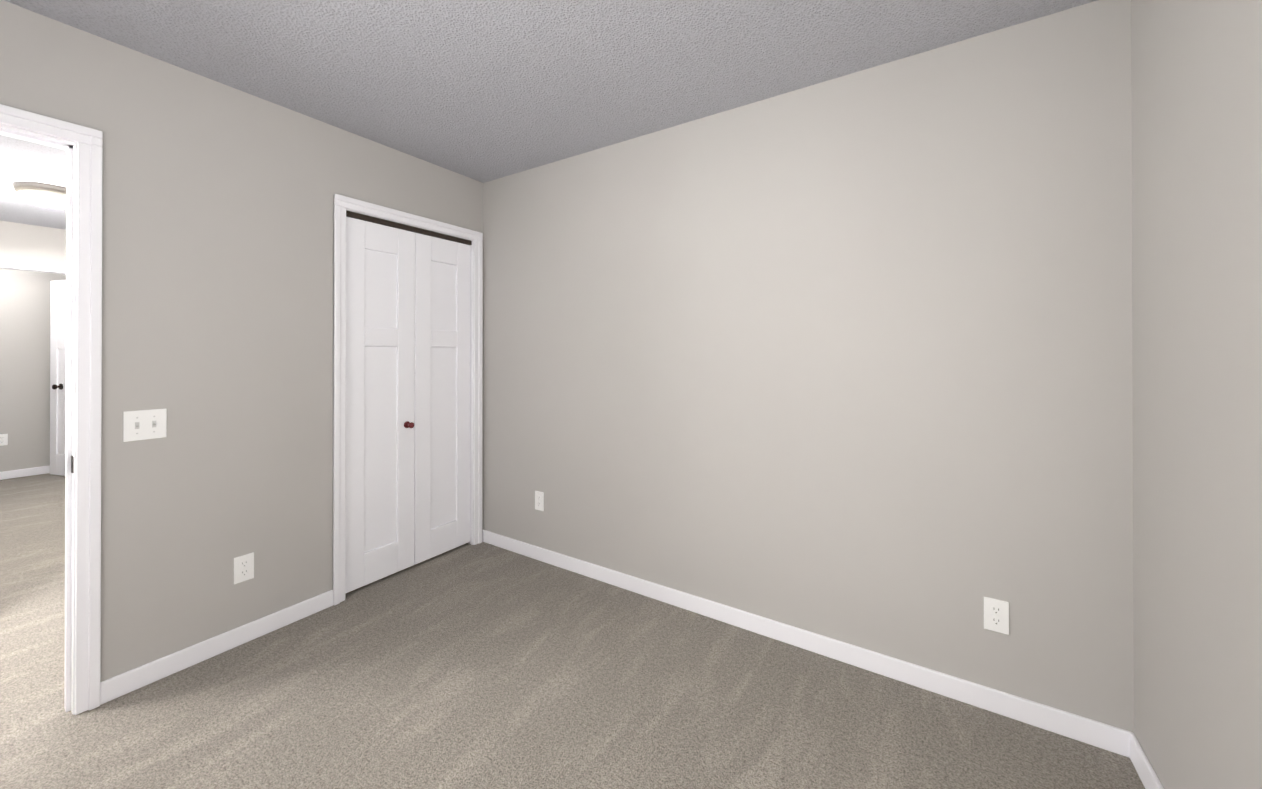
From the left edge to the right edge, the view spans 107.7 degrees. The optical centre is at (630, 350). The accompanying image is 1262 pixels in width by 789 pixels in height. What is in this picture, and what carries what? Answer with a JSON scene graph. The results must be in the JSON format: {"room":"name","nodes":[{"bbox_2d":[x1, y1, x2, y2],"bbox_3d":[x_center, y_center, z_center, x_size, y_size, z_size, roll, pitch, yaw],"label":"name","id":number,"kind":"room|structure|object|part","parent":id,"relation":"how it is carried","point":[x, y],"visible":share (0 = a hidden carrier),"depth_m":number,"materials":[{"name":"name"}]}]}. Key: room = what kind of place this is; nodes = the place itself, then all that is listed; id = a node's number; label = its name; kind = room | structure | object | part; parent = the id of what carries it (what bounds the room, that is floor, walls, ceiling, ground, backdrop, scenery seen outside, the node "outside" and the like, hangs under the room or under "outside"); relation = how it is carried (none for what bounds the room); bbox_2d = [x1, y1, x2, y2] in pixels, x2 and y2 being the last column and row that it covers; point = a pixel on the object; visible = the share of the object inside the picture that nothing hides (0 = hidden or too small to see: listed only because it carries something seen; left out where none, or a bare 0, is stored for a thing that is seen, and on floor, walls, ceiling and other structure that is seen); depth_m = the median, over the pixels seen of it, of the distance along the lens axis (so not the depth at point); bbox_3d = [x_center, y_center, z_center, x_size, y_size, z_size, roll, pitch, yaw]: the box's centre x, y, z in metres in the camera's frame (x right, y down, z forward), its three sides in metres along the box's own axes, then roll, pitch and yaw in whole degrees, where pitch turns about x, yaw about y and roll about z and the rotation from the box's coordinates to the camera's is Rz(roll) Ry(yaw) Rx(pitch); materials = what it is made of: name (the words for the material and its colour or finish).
{"room":"empty bedroom","nodes":[
{"label":"empty bedroom","id":0,"kind":"room"},
{"bbox_2d":[0,220,65,265],"bbox_3d":[-5.494,0.081,4.207,0.120,2.440,1.020,0,0,33],"label":"wall","id":1,"kind":"structure","parent":0,"point":[21,242],"depth_m":4.19,"materials":[{"name":"paint"}]},
{"bbox_2d":[0,260,65,273],"bbox_3d":[-5.454,0.255,4.252,0.139,2.092,0.864,0,0,33],"label":"door frame","id":2,"kind":"structure","parent":1,"relation":"attached to","point":[26,265],"depth_m":4.18,"materials":[{"name":"white wood"}]},
{"bbox_2d":[50,280,65,475],"bbox_3d":[-5.686,0.282,4.704,0.711,2.011,0.254,0,0,33],"label":"room door","id":3,"kind":"structure","parent":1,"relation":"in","point":[57,372],"depth_m":4.76,"materials":[{"name":"white wood"}]},
{"bbox_2d":[0,269,65,471],"bbox_3d":[-6.343,0.083,4.754,0.120,2.440,1.020,0,0,33],"label":"wall","id":4,"kind":"structure","parent":0,"point":[25,298],"depth_m":4.76,"materials":[{"name":"paint"}]},
{"bbox_2d":[0,434,7,445],"bbox_3d":[-6.338,0.902,4.640,0.009,0.114,0.070,0,0,33],"label":"outlet","id":5,"kind":"object","parent":4,"relation":"attached to","point":[3,439],"visible":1,"depth_m":4.65,"materials":[{"name":"white plastic"}]},
{"bbox_2d":[0,466,49,479],"bbox_3d":[-6.288,1.263,4.714,0.013,0.080,1.020,0,0,33],"label":"baseboard","id":6,"kind":"structure","parent":4,"relation":"attached to","point":[24,472],"depth_m":4.75,"materials":[{"name":"white wood"}]},
{"bbox_2d":[0,0,482,681],"bbox_3d":[-1.802,0.074,2.017,0.120,2.440,2.750,0,0,33],"label":"wall","id":7,"kind":"structure","parent":0,"point":[218,270],"depth_m":1.94,"materials":[{"name":"paint"}]},
{"bbox_2d":[0,104,102,714],"bbox_3d":[-2.238,0.245,1.339,0.158,2.092,0.904,0,0,33],"label":"door frame","id":8,"kind":"structure","parent":7,"relation":"attached to","point":[89,141],"depth_m":1.65,"materials":[{"name":"white wood"}]},
{"bbox_2d":[123,408,166,441],"bbox_3d":[-1.873,0.288,1.779,0.017,0.114,0.116,0,0,33],"label":"light switch","id":9,"kind":"object","parent":7,"relation":"attached to","point":[144,424],"visible":1,"depth_m":1.78,"materials":[{"name":"white plastic"}]},
{"bbox_2d":[100,590,332,704],"bbox_3d":[-2.002,1.252,1.580,0.013,0.080,1.806,0,0,33],"label":"baseboard","id":10,"kind":"structure","parent":7,"relation":"attached to","point":[117,686],"depth_m":1.93,"materials":[{"name":"white wood"}]},
{"bbox_2d":[234,552,253,583],"bbox_3d":[-1.710,0.964,2.037,0.009,0.114,0.070,0,0,33],"label":"electrical outlet","id":11,"kind":"object","parent":7,"relation":"attached to","point":[243,567],"visible":1,"depth_m":2.03,"materials":[{"name":"white plastic"}]},
{"bbox_2d":[345,217,414,593],"bbox_3d":[-1.386,0.286,2.573,0.092,1.982,0.394,0,0,33],"label":"closet door","id":12,"kind":"structure","parent":7,"relation":"in","point":[380,360],"depth_m":2.58,"materials":[{"name":"white wood"}]},
{"bbox_2d":[333,194,482,605],"bbox_3d":[-1.319,0.272,2.767,0.120,2.048,0.836,0,0,33],"label":"door frame","id":13,"kind":"structure","parent":7,"relation":"attached to","point":[395,224],"depth_m":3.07,"materials":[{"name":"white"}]},
{"bbox_2d":[414,233,469,563],"bbox_3d":[-1.195,0.288,2.924,0.035,1.982,0.394,0,0,33],"label":"closet door","id":14,"kind":"structure","parent":7,"relation":"in","point":[442,416],"depth_m":2.91,"materials":[{"name":"white wood"}]},
{"bbox_2d":[0,0,1097,229],"bbox_3d":[-2.876,-1.185,2.278,8.636,0.080,3.720,0,0,33],"label":"ceiling","id":15,"kind":"structure","parent":0,"point":[484,90],"depth_m":1.80,"materials":[{"name":"paint"}]},
{"bbox_2d":[12,181,66,208],"bbox_3d":[-4.100,-1.079,3.255,0.330,0.127,0.330,0,0,33],"label":"ceiling light","id":16,"kind":"object","parent":15,"relation":"attached to","point":[47,195],"visible":0.69,"depth_m":3.15,"materials":[{"name":"white glass"}]},
{"bbox_3d":[-4.100,-1.049,3.255,0.285,0.067,0.285,0,0,33],"label":"lamp shade","id":17,"kind":"part","parent":16,"relation":"part of","materials":[{"name":"white glass"}]},
{"bbox_2d":[0,473,1144,788],"bbox_3d":[-2.876,1.325,2.269,8.636,0.060,3.720,0,0,33],"label":"floor","id":18,"kind":"structure","parent":0,"point":[480,665],"depth_m":1.67,"materials":[{"name":"carpet"}]},
{"bbox_2d":[483,0,1133,732],"bbox_3d":[-0.010,0.075,2.570,4.136,2.440,0.120,0,0,33],"label":"wall","id":19,"kind":"structure","parent":0,"point":[847,358],"depth_m":1.88,"materials":[{"name":"paint"}]},
{"bbox_2d":[535,491,543,510],"bbox_3d":[-0.568,0.931,2.849,0.070,0.114,0.009,0,0,33],"label":"electrical outlet","id":20,"kind":"object","parent":19,"relation":"attached to","point":[539,500],"visible":1,"depth_m":2.84,"materials":[{"name":"white plastic"}]},
{"bbox_2d":[482,530,1130,757],"bbox_3d":[0.291,1.255,2.294,3.096,0.080,0.013,0,0,33],"label":"baseboard","id":21,"kind":"structure","parent":19,"relation":"attached to","point":[1084,730],"depth_m":1.87,"materials":[{"name":"white wood"}]},
{"bbox_2d":[984,596,1008,634],"bbox_3d":[1.304,0.947,1.645,0.070,0.114,0.009,0,0,33],"label":"electrical outlet","id":22,"kind":"object","parent":19,"relation":"attached to","point":[996,615],"visible":1,"depth_m":1.64,"materials":[{"name":"white plastic"}]},
{"bbox_2d":[1131,0,1261,788],"bbox_3d":[0.903,0.068,0.277,0.120,2.440,2.750,0,0,33],"label":"wall","id":23,"kind":"structure","parent":0,"point":[1196,83],"depth_m":1.11,"materials":[{"name":"paint"}]},
{"bbox_2d":[1130,732,1163,788],"bbox_3d":[0.847,1.248,0.309,0.013,0.080,2.750,0,0,33],"label":"baseboard","id":24,"kind":"structure","parent":23,"relation":"attached to","point":[1144,770],"depth_m":1.37,"materials":[{"name":"white wood"}]}
]}

